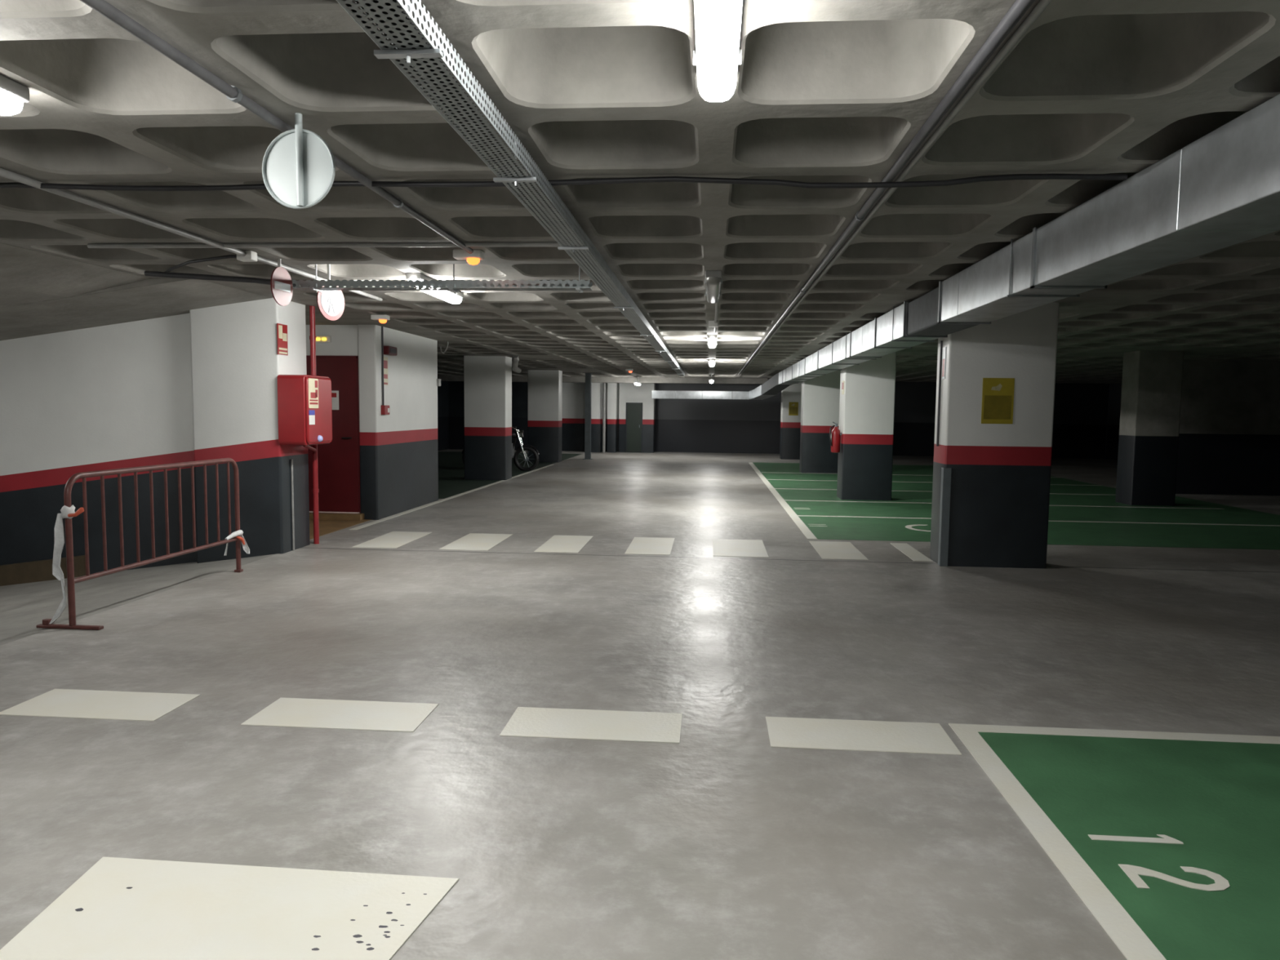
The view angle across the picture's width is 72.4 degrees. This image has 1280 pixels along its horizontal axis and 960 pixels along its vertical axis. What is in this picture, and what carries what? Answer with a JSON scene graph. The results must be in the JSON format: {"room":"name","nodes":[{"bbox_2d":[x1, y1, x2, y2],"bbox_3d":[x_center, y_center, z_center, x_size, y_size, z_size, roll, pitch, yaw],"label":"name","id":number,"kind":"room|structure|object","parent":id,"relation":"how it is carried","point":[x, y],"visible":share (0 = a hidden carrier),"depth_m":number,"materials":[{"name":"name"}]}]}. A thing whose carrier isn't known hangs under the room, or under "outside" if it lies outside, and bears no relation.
{"room":"parking garage","nodes":[
{"label":"parking garage","id":0,"kind":"room"},
{"bbox_2d":[0,313,196,574],"bbox_3d":[-8.439,-0.006,9.803,7.620,3.747,0.280,1,5,5],"label":"wall","id":1,"kind":"structure","parent":0,"point":[119,395],"depth_m":9.42,"materials":[{"name":"grey paint"}]},
{"bbox_2d":[0,555,85,586],"bbox_3d":[-9.103,1.308,9.765,6.150,1.091,0.130,1,5,5],"label":"baseboard","id":2,"kind":"structure","parent":1,"relation":"attached to","point":[42,570],"depth_m":9.47,"materials":[{"name":"brown paint"}]},
{"bbox_2d":[0,243,271,340],"bbox_3d":[-8.252,-1.113,6.368,8.500,1.189,6.500,1,5,5],"label":"ceiling","id":3,"kind":"structure","parent":0,"point":[27,276],"depth_m":7.93,"materials":[{"name":"concrete"}]},
{"bbox_2d":[0,553,277,645],"bbox_3d":[-8.195,1.442,7.649,8.500,1.190,4.250,1,5,5],"label":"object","id":4,"kind":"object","parent":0,"point":[23,606],"depth_m":7.85,"materials":[{"name":"concrete"}]},
{"bbox_2d":[189,297,310,563],"bbox_3d":[-4.180,-0.523,9.431,0.950,2.806,0.650,1,5,5],"label":"wall","id":5,"kind":"structure","parent":0,"point":[236,363],"depth_m":9.12,"materials":[{"name":"grey paint"}]},
{"bbox_2d":[276,323,288,355],"bbox_3d":[-3.710,-1.458,9.082,0.007,0.315,0.210,1,5,5],"label":"fire sign","id":6,"kind":"object","parent":5,"relation":"attached to","point":[282,329],"visible":1,"depth_m":9.07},
{"bbox_2d":[290,459,294,551],"bbox_3d":[-3.711,0.269,9.350,0.022,0.980,0.022,3,5,27],"label":"tube","id":7,"kind":"object","parent":5,"relation":"attached to","point":[291,460],"visible":1,"depth_m":9.34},
{"bbox_2d":[276,374,332,445],"bbox_3d":[-3.538,-0.744,9.316,0.351,0.728,0.620,1,5,5],"label":"cabinet","id":8,"kind":"object","parent":5,"relation":"attached to","point":[304,408],"visible":1,"depth_m":9.03,"materials":[{"name":"red metal"}]},
{"bbox_2d":[306,324,358,355],"bbox_3d":[-6.241,-0.838,12.265,4.980,2.680,0.200,1,5,5],"label":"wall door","id":9,"kind":"structure","parent":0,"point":[344,342],"depth_m":11.91,"materials":[{"name":"grey paint"}]},
{"bbox_2d":[315,335,332,342],"bbox_3d":[-4.325,-1.914,11.893,0.260,0.090,0.062,1,5,5],"label":"emergency light","id":10,"kind":"object","parent":9,"relation":"attached to","point":[319,339],"visible":0.83,"depth_m":11.87,"materials":[{"name":"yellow plastic"}]},
{"bbox_2d":[306,355,360,513],"bbox_3d":[-4.304,-0.616,11.977,0.935,2.160,0.106,1,5,5],"label":"door","id":11,"kind":"structure","parent":9,"relation":"attached to","point":[339,460],"depth_m":11.97,"materials":[{"name":"red metal"}]},
{"bbox_2d":[309,519,371,539],"bbox_3d":[-4.337,0.619,10.999,1.130,0.004,2.220,1,5,5],"label":"floor","id":12,"kind":"structure","parent":0,"point":[326,526],"depth_m":11.38,"materials":[{"name":"brown paint"}]},
{"bbox_2d":[309,512,364,520],"bbox_3d":[-4.289,0.497,12.009,1.000,0.085,0.195,1,5,5],"label":"trim","id":13,"kind":"structure","parent":12,"relation":"on","point":[322,516],"depth_m":11.90,"materials":[{"name":"brown paint"}]},
{"bbox_2d":[437,381,448,450],"bbox_3d":[-8.097,-1.595,21.414,0.200,2.680,23.100,1,5,5],"label":"wall","id":14,"kind":"structure","parent":0,"point":[442,390],"depth_m":31.82,"materials":[{"name":"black paint"}]},
{"bbox_2d":[463,355,511,479],"bbox_3d":[-3.300,-1.348,19.031,0.910,2.680,0.600,1,5,5],"label":"column","id":15,"kind":"structure","parent":0,"point":[487,380],"depth_m":18.74,"materials":[{"name":"grey paint"}]},
{"bbox_2d":[448,381,619,451],"bbox_3d":[-3.892,-2.432,32.429,6.400,2.680,0.400,1,5,5],"label":"wall","id":16,"kind":"structure","parent":0,"point":[519,389],"depth_m":32.21,"materials":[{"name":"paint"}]},
{"bbox_2d":[618,382,655,453],"bbox_3d":[-0.102,-2.352,31.977,1.270,2.680,0.700,1,5,5],"label":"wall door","id":17,"kind":"structure","parent":16,"relation":"in","point":[628,392],"depth_m":31.61,"materials":[{"name":"grey paint"}]},
{"bbox_2d":[625,402,642,452],"bbox_3d":[-0.213,-1.894,31.640,0.600,1.800,0.100,1,5,5],"label":"door","id":18,"kind":"structure","parent":17,"relation":"attached to","point":[633,438],"depth_m":31.63,"materials":[{"name":"grey paint"}]},
{"bbox_2d":[527,369,562,462],"bbox_3d":[-2.771,-1.865,25.539,0.910,2.680,0.600,1,5,5],"label":"column","id":19,"kind":"structure","parent":0,"point":[544,387],"depth_m":25.25,"materials":[{"name":"grey paint"}]},
{"bbox_2d":[437,375,768,384],"bbox_3d":[-1.432,-3.474,30.335,11.600,0.190,0.400,1,5,5],"label":"beam","id":20,"kind":"structure","parent":0,"point":[443,378],"depth_m":30.01,"materials":[{"name":"concrete"}]},
{"bbox_2d":[606,382,617,452],"bbox_3d":[-1.003,-2.340,31.699,0.320,2.680,0.600,1,5,5],"label":"wall strip","id":21,"kind":"object","parent":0,"point":[612,388],"visible":0.78,"depth_m":31.42,"materials":[{"name":"grey paint"}]},
{"bbox_2d":[0,448,1279,959],"bbox_3d":[3.226,0.506,13.516,23.700,0.001,37.300,1,5,5],"label":"floor","id":22,"kind":"structure","parent":0,"point":[718,842],"depth_m":4.55,"materials":[{"name":"concrete"}]},
{"bbox_2d":[0,688,200,721],"bbox_3d":[-2.779,1.157,4.518,0.825,0.004,0.397,1,5,5],"label":"crosswalk stripe","id":23,"kind":"object","parent":22,"relation":"on","point":[56,703],"visible":1,"depth_m":4.50,"materials":[{"name":"white paint"}]},
{"bbox_2d":[35,457,243,630],"bbox_3d":[-3.839,0.406,7.057,0.460,1.071,2.190,1,5,5],"label":"crowd barrier","id":24,"kind":"object","parent":22,"relation":"on","point":[71,580],"visible":1,"depth_m":6.68,"materials":[{"name":"metal"}]},
{"bbox_2d":[48,504,84,624],"bbox_3d":[-3.913,0.580,5.995,0.287,0.823,0.097,1,5,5],"label":"barrier tape","id":25,"kind":"object","parent":24,"relation":"attached to","point":[67,512],"visible":1,"depth_m":5.97,"materials":[{"name":"white plastic"}]},
{"bbox_2d":[223,529,249,555],"bbox_3d":[-3.699,0.582,8.037,0.113,0.227,0.262,1,5,5],"label":"barrier tape","id":26,"kind":"object","parent":24,"relation":"attached to","point":[236,534],"visible":1,"depth_m":8.09,"materials":[{"name":"white plastic"}]},
{"bbox_2d":[0,857,458,959],"bbox_3d":[-1.262,1.346,2.386,1.246,0.004,1.125,1,5,5],"label":"floor marking","id":27,"kind":"object","parent":22,"relation":"on","point":[120,908],"visible":1,"depth_m":2.66,"materials":[{"name":"white paint"}]},
{"bbox_2d":[302,306,319,544],"bbox_3d":[-3.623,-0.587,9.602,0.072,2.648,0.404,0,5,-4],"label":"standpipe","id":28,"kind":"object","parent":22,"relation":"on","point":[313,448],"visible":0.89,"depth_m":9.77,"materials":[{"name":"metal"}]},
{"bbox_2d":[240,697,439,732],"bbox_3d":[-1.496,1.181,4.416,0.858,0.004,0.397,1,5,5],"label":"crosswalk stripe","id":29,"kind":"object","parent":22,"relation":"on","point":[283,712],"visible":1,"depth_m":4.40,"materials":[{"name":"white paint"}]},
{"bbox_2d":[353,531,431,548],"bbox_3d":[-2.877,0.695,10.252,0.500,0.004,1.240,1,5,5],"label":"crosswalk stripe","id":30,"kind":"object","parent":22,"relation":"on","point":[393,540],"visible":1,"depth_m":10.19,"materials":[{"name":"white paint"}]},
{"bbox_2d":[357,324,438,519],"bbox_3d":[-3.599,-0.887,13.255,0.253,2.680,2.700,1,5,5],"label":"wall pier","id":31,"kind":"object","parent":22,"relation":"on","point":[399,452],"visible":0.83,"depth_m":12.70,"materials":[{"name":"grey paint"}]},
{"bbox_2d":[381,326,384,404],"bbox_3d":[-3.541,-1.571,12.049,0.023,1.078,0.024,1,5,5],"label":"conduit","id":32,"kind":"object","parent":31,"relation":"attached to","point":[382,327],"visible":1,"depth_m":12.04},
{"bbox_2d":[381,404,389,414],"bbox_3d":[-3.533,-0.972,12.141,0.063,0.130,0.190,1,5,5],"label":"button","id":33,"kind":"object","parent":31,"relation":"attached to","point":[384,408],"visible":1,"depth_m":12.05,"materials":[{"name":"red plastic"}]},
{"bbox_2d":[383,356,387,385],"bbox_3d":[-3.544,-1.516,12.164,0.010,0.390,0.200,1,5,5],"label":"sign","id":34,"kind":"object","parent":31,"relation":"attached to","point":[385,358],"visible":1,"depth_m":12.18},
{"bbox_2d":[383,346,397,355],"bbox_3d":[-3.497,-1.808,12.248,0.089,0.120,0.340,1,5,5],"label":"fire alarm","id":35,"kind":"object","parent":31,"relation":"attached to","point":[388,350],"visible":1,"depth_m":12.15,"materials":[{"name":"red plastic"}]},
{"bbox_2d":[390,348,396,353],"bbox_3d":[-3.454,-1.807,12.244,0.004,0.060,0.240,1,5,5],"label":"grille","id":36,"kind":"object","parent":35,"relation":"attached to","point":[392,350],"depth_m":12.26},
{"bbox_2d":[436,378,440,386],"bbox_3d":[-3.353,-1.618,14.525,0.070,0.120,0.100,1,5,5],"label":"junction box","id":37,"kind":"object","parent":31,"relation":"attached to","point":[438,380],"visible":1,"depth_m":14.48,"materials":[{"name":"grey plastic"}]},
{"bbox_2d":[348,451,581,529],"bbox_3d":[-5.318,-0.185,20.847,5.280,0.004,19.400,1,5,5],"label":"bay","id":38,"kind":"object","parent":22,"relation":"on","point":[452,483],"visible":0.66,"depth_m":19.30,"materials":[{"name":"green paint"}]},
{"bbox_2d":[461,426,539,471],"bbox_3d":[-3.471,-0.774,21.758,1.978,1.111,0.774,1,5,5],"label":"motorcycle","id":39,"kind":"object","parent":38,"relation":"on","point":[517,433],"visible":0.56,"depth_m":21.68,"materials":[{"name":"black rubber"}]},
{"bbox_2d":[439,533,513,550],"bbox_3d":[-1.881,0.713,10.173,0.540,0.004,1.240,1,5,5],"label":"crosswalk stripe","id":40,"kind":"object","parent":22,"relation":"on","point":[471,541],"visible":1,"depth_m":10.12,"materials":[{"name":"white paint"}]},
{"bbox_2d":[533,535,592,552],"bbox_3d":[-0.860,0.732,10.091,0.481,0.004,1.240,1,5,5],"label":"crosswalk stripe","id":41,"kind":"object","parent":22,"relation":"on","point":[558,544],"visible":1,"depth_m":10.03,"materials":[{"name":"white paint"}]},
{"bbox_2d":[582,373,592,459],"bbox_3d":[-1.605,-1.968,27.057,0.290,2.650,0.300,1,5,5],"label":"steel post","id":42,"kind":"object","parent":22,"relation":"on","point":[588,375],"visible":1,"depth_m":26.98,"materials":[{"name":"metal"}]},
{"bbox_2d":[499,706,682,742],"bbox_3d":[-0.225,1.203,4.314,0.853,0.004,0.397,1,5,5],"label":"crosswalk stripe","id":43,"kind":"object","parent":22,"relation":"on","point":[526,722],"visible":1,"depth_m":4.30,"materials":[{"name":"white paint"}]},
{"bbox_2d":[591,382,602,452],"bbox_3d":[-1.615,-2.346,31.697,0.500,2.680,0.700,1,5,5],"label":"wall pier","id":44,"kind":"object","parent":22,"relation":"on","point":[596,388],"visible":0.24,"depth_m":31.36,"materials":[{"name":"grey paint"}]},
{"bbox_2d":[602,382,605,453],"bbox_3d":[-1.283,-2.210,31.229,0.121,2.470,0.124,1,5,5],"label":"drain pipe","id":45,"kind":"object","parent":22,"relation":"on","point":[603,384],"visible":1,"depth_m":31.18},
{"bbox_2d":[624,537,675,555],"bbox_3d":[0.128,0.749,10.013,0.490,0.004,1.240,1,5,5],"label":"crosswalk stripe","id":46,"kind":"object","parent":22,"relation":"on","point":[639,545],"visible":1,"depth_m":9.94,"materials":[{"name":"white paint"}]},
{"bbox_2d":[712,538,768,557],"bbox_3d":[1.124,0.767,9.933,0.590,0.004,1.240,1,5,5],"label":"crosswalk stripe","id":47,"kind":"object","parent":22,"relation":"on","point":[721,547],"visible":1,"depth_m":9.87,"materials":[{"name":"white paint"}]},
{"bbox_2d":[808,541,868,559],"bbox_3d":[2.216,0.787,9.846,0.480,0.004,1.240,1,5,5],"label":"crosswalk stripe","id":48,"kind":"object","parent":22,"relation":"on","point":[825,549],"visible":1,"depth_m":9.78,"materials":[{"name":"white paint"}]},
{"bbox_2d":[765,716,961,755],"bbox_3d":[1.051,1.226,4.213,0.861,0.004,0.397,1,5,5],"label":"crosswalk stripe","id":49,"kind":"object","parent":22,"relation":"on","point":[784,732],"visible":1,"depth_m":4.19,"materials":[{"name":"white paint"}]},
{"bbox_2d":[889,542,933,561],"bbox_3d":[3.021,0.801,9.782,0.195,0.004,1.240,1,5,5],"label":"crosswalk stripe","id":50,"kind":"object","parent":22,"relation":"on","point":[905,548],"visible":1,"depth_m":9.73,"materials":[{"name":"white paint"}]},
{"bbox_2d":[748,462,1279,549],"bbox_3d":[6.541,0.164,18.212,7.850,0.004,15.780,1,5,5],"label":"bay","id":51,"kind":"object","parent":22,"relation":"on","point":[1081,513],"visible":0.77,"depth_m":13.32,"materials":[{"name":"green paint"}]},
{"bbox_2d":[948,723,1279,959],"bbox_3d":[3.828,1.460,1.705,4.988,0.004,4.975,1,5,5],"label":"bay","id":52,"kind":"object","parent":22,"relation":"on","point":[1218,795],"visible":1,"depth_m":3.35,"materials":[{"name":"green paint"}]},
{"bbox_2d":[1088,834,1230,891],"bbox_3d":[1.806,1.327,3.053,0.333,0.005,0.388,1,5,5],"label":"number","id":53,"kind":"object","parent":52,"relation":"on","point":[1133,872],"visible":1,"depth_m":2.97,"materials":[{"name":"white paint"}]},
{"bbox_2d":[0,0,1279,383],"bbox_3d":[3.187,-2.300,13.659,23.780,0.270,37.720,1,5,5],"label":"ceiling","id":54,"kind":"structure","parent":0,"point":[826,91],"depth_m":3.94,"materials":[{"name":"concrete"}]},
{"bbox_2d":[0,74,29,115],"bbox_3d":[-2.250,-1.271,2.452,0.144,0.111,1.270,1,5,5],"label":"fluorescent light","id":55,"kind":"object","parent":54,"relation":"attached to","point":[13,94],"visible":1,"depth_m":3.00,"materials":[{"name":"grey plastic"}]},
{"bbox_2d":[0,88,22,115],"bbox_3d":[-2.250,-1.247,2.454,0.122,0.062,1.270,1,5,5],"label":"diffuser","id":56,"kind":"object","parent":55,"relation":"attached to","point":[11,99],"depth_m":2.99,"materials":[{"name":"white"}]},
{"bbox_2d":[0,168,382,301],"bbox_3d":[-2.845,-1.594,5.992,0.036,0.034,5.700,1,5,5],"label":"conduit","id":57,"kind":"object","parent":54,"relation":"attached to","point":[4,173],"visible":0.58,"depth_m":5.12,"materials":[{"name":"metal"}]},
{"bbox_2d":[164,254,236,271],"bbox_3d":[-3.401,-1.642,6.666,1.306,0.050,0.188,4,6,37],"label":"cable","id":58,"kind":"object","parent":54,"relation":"attached to","point":[227,256],"visible":0.68,"depth_m":6.47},
{"bbox_2d":[236,250,257,262],"bbox_3d":[-2.826,-1.609,6.291,0.110,0.065,0.100,1,5,5],"label":"junction box","id":59,"kind":"object","parent":54,"relation":"attached to","point":[251,256],"visible":0.78,"depth_m":6.25,"materials":[{"name":"white plastic"}]},
{"bbox_2d":[80,0,473,253],"bbox_3d":[-1.446,-1.296,2.530,0.051,0.051,7.000,1,5,5],"label":"conduit","id":60,"kind":"object","parent":54,"relation":"attached to","point":[233,93],"visible":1,"depth_m":2.94,"materials":[{"name":"metal"}]},
{"bbox_2d":[270,258,293,306],"bbox_3d":[-2.714,-1.492,6.604,0.036,0.354,0.290,1,5,9],"label":"round sign","id":61,"kind":"object","parent":54,"relation":"hanging from","point":[281,282],"visible":1,"depth_m":6.59,"materials":[{"name":"white plastic"}]},
{"bbox_2d":[262,112,335,208],"bbox_3d":[-1.304,-1.213,3.329,0.298,0.353,0.032,1,5,9],"label":"round sign","id":62,"kind":"object","parent":54,"relation":"hanging from","point":[299,166],"visible":1,"depth_m":3.34,"materials":[{"name":"metal"}]},
{"bbox_2d":[87,241,560,248],"bbox_3d":[-2.150,-1.585,5.906,3.320,0.030,0.032,1,5,5],"label":"conduit","id":63,"kind":"object","parent":54,"relation":"attached to","point":[497,244],"visible":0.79,"depth_m":5.89,"materials":[{"name":"metal"}]},
{"bbox_2d":[316,264,344,320],"bbox_3d":[-2.528,-1.639,7.125,0.037,0.673,0.310,3,5,22],"label":"round sign","id":64,"kind":"object","parent":54,"relation":"hanging from","point":[331,304],"visible":0.73,"depth_m":7.12,"materials":[{"name":"metal"}]},
{"bbox_2d":[370,315,390,323],"bbox_3d":[-3.136,-1.940,10.567,0.200,0.098,0.120,1,5,5],"label":"emergency light","id":65,"kind":"object","parent":54,"relation":"attached to","point":[382,318],"visible":1,"depth_m":10.51,"materials":[{"name":"white plastic"}]},
{"bbox_2d":[405,272,435,280],"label":"fluorescent light","id":66,"kind":"object","parent":54,"relation":"attached to","point":[409,276],"depth_m":7.20,"materials":[{"name":"grey plastic"}]},
{"bbox_2d":[292,263,592,293],"bbox_3d":[-1.532,-1.690,6.763,2.330,0.470,0.180,1,5,5],"label":"cable tray","id":67,"kind":"object","parent":54,"relation":"attached to","point":[455,286],"visible":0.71,"depth_m":6.75,"materials":[{"name":"metal"}]},
{"bbox_2d":[144,271,300,287],"bbox_3d":[-3.303,-1.585,6.915,1.264,0.137,0.044,1,5,5],"label":"conduit","id":68,"kind":"object","parent":67,"relation":"attached to","point":[149,273],"visible":0.77,"depth_m":6.91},
{"bbox_2d":[294,288,591,290],"bbox_3d":[-1.535,-1.479,6.781,2.330,0.002,0.138,1,5,5],"label":"tray","id":69,"kind":"object","parent":67,"relation":"on","point":[301,289],"depth_m":6.79,"materials":[{"name":"metal"}]},
{"bbox_2d":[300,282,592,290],"bbox_3d":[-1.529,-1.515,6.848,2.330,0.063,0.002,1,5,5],"label":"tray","id":70,"kind":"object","parent":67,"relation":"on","point":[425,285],"depth_m":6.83,"materials":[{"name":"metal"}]},
{"bbox_2d":[421,286,463,303],"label":"fluorescent light","id":71,"kind":"object","parent":54,"relation":"attached to","point":[451,296],"depth_m":8.02,"materials":[{"name":"grey plastic"}]},
{"bbox_2d":[453,249,484,265],"bbox_3d":[-1.206,-1.564,6.163,0.200,0.098,0.120,1,5,5],"label":"emergency light","id":72,"kind":"object","parent":54,"relation":"attached to","point":[473,259],"visible":0.98,"depth_m":6.11,"materials":[{"name":"white plastic"}]},
{"bbox_2d":[336,0,684,376],"bbox_3d":[0.141,-1.952,11.709,0.180,0.180,25.600,1,5,5],"label":"cable tray","id":73,"kind":"object","parent":54,"relation":"attached to","point":[406,54],"visible":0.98,"depth_m":2.93,"materials":[{"name":"metal"}]},
{"bbox_2d":[343,0,679,371],"bbox_3d":[0.101,-1.868,11.206,0.134,0.021,24.480,1,5,5],"label":"cable bundle","id":74,"kind":"object","parent":73,"relation":"in","point":[374,1],"visible":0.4,"depth_m":2.66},
{"bbox_2d":[511,355,521,373],"bbox_3d":[-2.679,-2.517,18.917,0.176,0.360,1.263,0,5,-5],"label":"drain pipe","id":75,"kind":"object","parent":54,"relation":"attached to","point":[515,358],"visible":0.98,"depth_m":18.49,"materials":[{"name":"grey plastic"}]},
{"bbox_2d":[0,173,1127,191],"bbox_3d":[-0.925,-1.414,4.190,6.241,0.055,0.066,1,5,5],"label":"cable","id":76,"kind":"object","parent":54,"relation":"attached to","point":[1012,176],"visible":0.9,"depth_m":4.09,"materials":[{"name":"rubber"}]},
{"bbox_2d":[708,359,715,366],"bbox_3d":[1.587,-2.583,19.326,0.144,0.111,1.270,1,5,5],"label":"fluorescent light","id":77,"kind":"object","parent":54,"relation":"attached to","point":[711,362],"visible":1,"depth_m":18.73,"materials":[{"name":"grey plastic"}]},
{"bbox_2d":[709,360,715,366],"bbox_3d":[1.587,-2.559,19.328,0.122,0.062,1.270,1,5,5],"label":"diffuser","id":78,"kind":"object","parent":77,"relation":"attached to","point":[712,363],"depth_m":18.75,"materials":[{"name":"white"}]},
{"bbox_2d":[707,334,717,347],"bbox_3d":[1.103,-2.110,13.365,0.144,0.111,1.270,1,5,5],"label":"fluorescent light","id":79,"kind":"object","parent":54,"relation":"attached to","point":[712,339],"visible":1,"depth_m":12.77,"materials":[{"name":"grey plastic"}]},
{"bbox_2d":[707,337,716,347],"bbox_3d":[1.103,-2.085,13.367,0.122,0.062,1.270,1,5,5],"label":"diffuser","id":80,"kind":"object","parent":79,"relation":"attached to","point":[712,342],"depth_m":12.93,"materials":[{"name":"white"}]},
{"bbox_2d":[704,270,722,302],"bbox_3d":[0.629,-1.645,7.522,0.144,0.111,1.270,1,5,5],"label":"fluorescent light","id":81,"kind":"object","parent":54,"relation":"attached to","point":[713,280],"visible":1,"depth_m":7.03,"materials":[{"name":"grey plastic"}]},
{"bbox_2d":[705,276,720,302],"bbox_3d":[0.629,-1.621,7.524,0.122,0.062,1.270,1,5,5],"label":"diffuser","id":82,"kind":"object","parent":81,"relation":"attached to","point":[713,293],"depth_m":7.22,"materials":[{"name":"plastic"}]},
{"bbox_2d":[713,302,718,333],"bbox_3d":[0.878,-1.893,10.145,0.040,0.028,4.000,1,5,5],"label":"conduit","id":83,"kind":"object","parent":54,"relation":"attached to","point":[716,304],"visible":0.62,"depth_m":9.80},
{"bbox_2d":[708,320,718,327],"bbox_3d":[0.907,-1.928,10.819,0.120,0.070,0.150,1,5,5],"label":"junction box","id":84,"kind":"object","parent":83,"relation":"attached to","point":[711,323],"visible":1,"depth_m":10.74,"materials":[{"name":"white plastic"}]},
{"bbox_2d":[693,0,742,102],"bbox_3d":[0.200,-1.225,2.236,0.144,0.111,1.270,1,5,5],"label":"fluorescent light","id":85,"kind":"object","parent":54,"relation":"attached to","point":[717,55],"visible":1,"depth_m":2.41,"materials":[{"name":"grey plastic"}]},
{"bbox_2d":[738,0,1035,374],"bbox_3d":[1.818,-2.047,12.270,0.054,0.054,27.000,1,5,5],"label":"conduit","id":86,"kind":"object","parent":54,"relation":"attached to","point":[1019,7],"visible":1,"depth_m":3.17,"materials":[{"name":"metal"}]},
{"bbox_2d":[740,0,1052,373],"bbox_3d":[1.875,-2.052,12.265,0.029,0.023,27.000,1,5,5],"label":"conduit","id":87,"kind":"object","parent":54,"relation":"attached to","point":[1042,5],"visible":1,"depth_m":3.19,"materials":[{"name":"metal"}]},
{"bbox_2d":[652,93,1279,399],"bbox_3d":[2.984,-1.967,14.407,3.777,0.920,31.287,0,5,-3],"label":"ventilation duct","id":88,"kind":"object","parent":54,"relation":"hanging from","point":[1221,189],"visible":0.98,"depth_m":4.28,"materials":[{"name":"metal"}]},
{"bbox_2d":[779,382,801,459],"bbox_3d":[5.064,-2.014,28.515,0.910,2.680,0.600,1,5,5],"label":"column","id":89,"kind":"structure","parent":0,"point":[790,425],"depth_m":28.25,"materials":[{"name":"grey paint"}]},
{"bbox_2d":[788,401,798,415],"bbox_3d":[4.948,-2.295,28.197,0.300,0.430,0.008,1,5,5],"label":"notice","id":90,"kind":"object","parent":89,"relation":"attached to","point":[793,406],"visible":1,"depth_m":28.19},
{"bbox_2d":[789,407,797,413],"bbox_3d":[4.947,-2.235,28.198,0.260,0.224,0.002,1,5,5],"label":"print","id":91,"kind":"object","parent":90,"relation":"attached to","point":[792,410],"depth_m":28.20},
{"bbox_2d":[799,370,840,473],"bbox_3d":[4.581,-1.516,22.253,0.920,2.680,0.600,1,5,5],"label":"column","id":92,"kind":"structure","parent":0,"point":[820,395],"depth_m":21.97,"materials":[{"name":"grey paint"}]},
{"bbox_2d":[836,351,896,500],"bbox_3d":[4.039,-0.991,15.646,0.870,2.680,0.600,1,5,5],"label":"column","id":93,"kind":"structure","parent":0,"point":[867,403],"depth_m":15.36,"materials":[{"name":"grey paint"}]},
{"bbox_2d":[829,422,841,453],"bbox_3d":[3.491,-0.765,15.653,0.227,0.557,0.174,1,5,5],"label":"fire extinguisher","id":94,"kind":"object","parent":93,"relation":"attached to","point":[835,437],"visible":1,"depth_m":15.60,"materials":[{"name":"red metal"}]},
{"bbox_2d":[841,380,844,394],"bbox_3d":[3.599,-1.637,15.515,0.014,0.240,0.230,1,5,5],"label":"sign","id":95,"kind":"object","parent":93,"relation":"attached to","point":[842,382],"visible":1,"depth_m":15.49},
{"bbox_2d":[654,382,1109,458],"bbox_3d":[8.550,-2.232,31.737,16.080,2.680,0.200,1,5,5],"label":"wall","id":96,"kind":"structure","parent":0,"point":[1080,410],"depth_m":31.91,"materials":[{"name":"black paint"}]},
{"bbox_2d":[929,302,1059,568],"bbox_3d":[3.615,-0.460,8.990,1.040,2.680,0.480,1,5,5],"label":"column","id":97,"kind":"structure","parent":0,"point":[1001,473],"depth_m":8.77,"materials":[{"name":"grey paint"}]},
{"bbox_2d":[936,340,942,445],"bbox_3d":[3.088,-0.890,9.018,0.022,1.080,0.022,3,5,27],"label":"conduit","id":98,"kind":"object","parent":97,"relation":"attached to","point":[941,341],"visible":1,"depth_m":9.01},
{"bbox_2d":[942,346,946,378],"bbox_3d":[3.095,-1.192,8.908,0.010,0.320,0.110,1,5,5],"label":"sign","id":99,"kind":"object","parent":97,"relation":"attached to","point":[944,358],"visible":1,"depth_m":8.89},
{"bbox_2d":[942,359,944,377],"bbox_3d":[3.090,-1.142,8.912,0.002,0.180,0.070,1,5,5],"label":"print","id":100,"kind":"object","parent":99,"relation":"attached to","point":[943,360],"depth_m":8.91},
{"bbox_2d":[937,467,951,566],"bbox_3d":[3.092,0.375,8.883,0.075,1.000,0.087,1,5,5],"label":"guard","id":101,"kind":"object","parent":97,"relation":"attached to","point":[945,487],"visible":1,"depth_m":8.85,"materials":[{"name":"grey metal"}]},
{"bbox_2d":[981,377,1014,423],"bbox_3d":[3.567,-0.788,8.723,0.305,0.455,0.008,1,5,5],"label":"notice","id":102,"kind":"object","parent":97,"relation":"attached to","point":[997,393],"visible":1,"depth_m":8.72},
{"bbox_2d":[983,395,1011,419],"bbox_3d":[3.566,-0.724,8.725,0.265,0.237,0.002,1,5,5],"label":"print","id":103,"kind":"object","parent":102,"relation":"attached to","point":[995,406],"depth_m":8.72},
{"bbox_2d":[1105,382,1121,460],"bbox_3d":[15.151,-0.606,12.460,0.200,2.680,37.300,1,5,5],"label":"wall","id":104,"kind":"structure","parent":0,"point":[1115,389],"depth_m":30.51,"materials":[{"name":"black paint"}]},
{"bbox_2d":[1115,350,1183,506],"bbox_3d":[8.873,-0.904,15.261,0.730,2.680,0.600,1,5,5],"label":"column","id":105,"kind":"structure","parent":0,"point":[1152,380],"depth_m":14.99,"materials":[{"name":"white paint"}]},
{"bbox_2d":[1175,360,1279,495],"bbox_3d":[12.785,-1.023,17.299,5.300,2.680,0.200,1,5,5],"label":"wall","id":106,"kind":"structure","parent":0,"point":[1229,431],"depth_m":17.29,"materials":[{"name":"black paint"}]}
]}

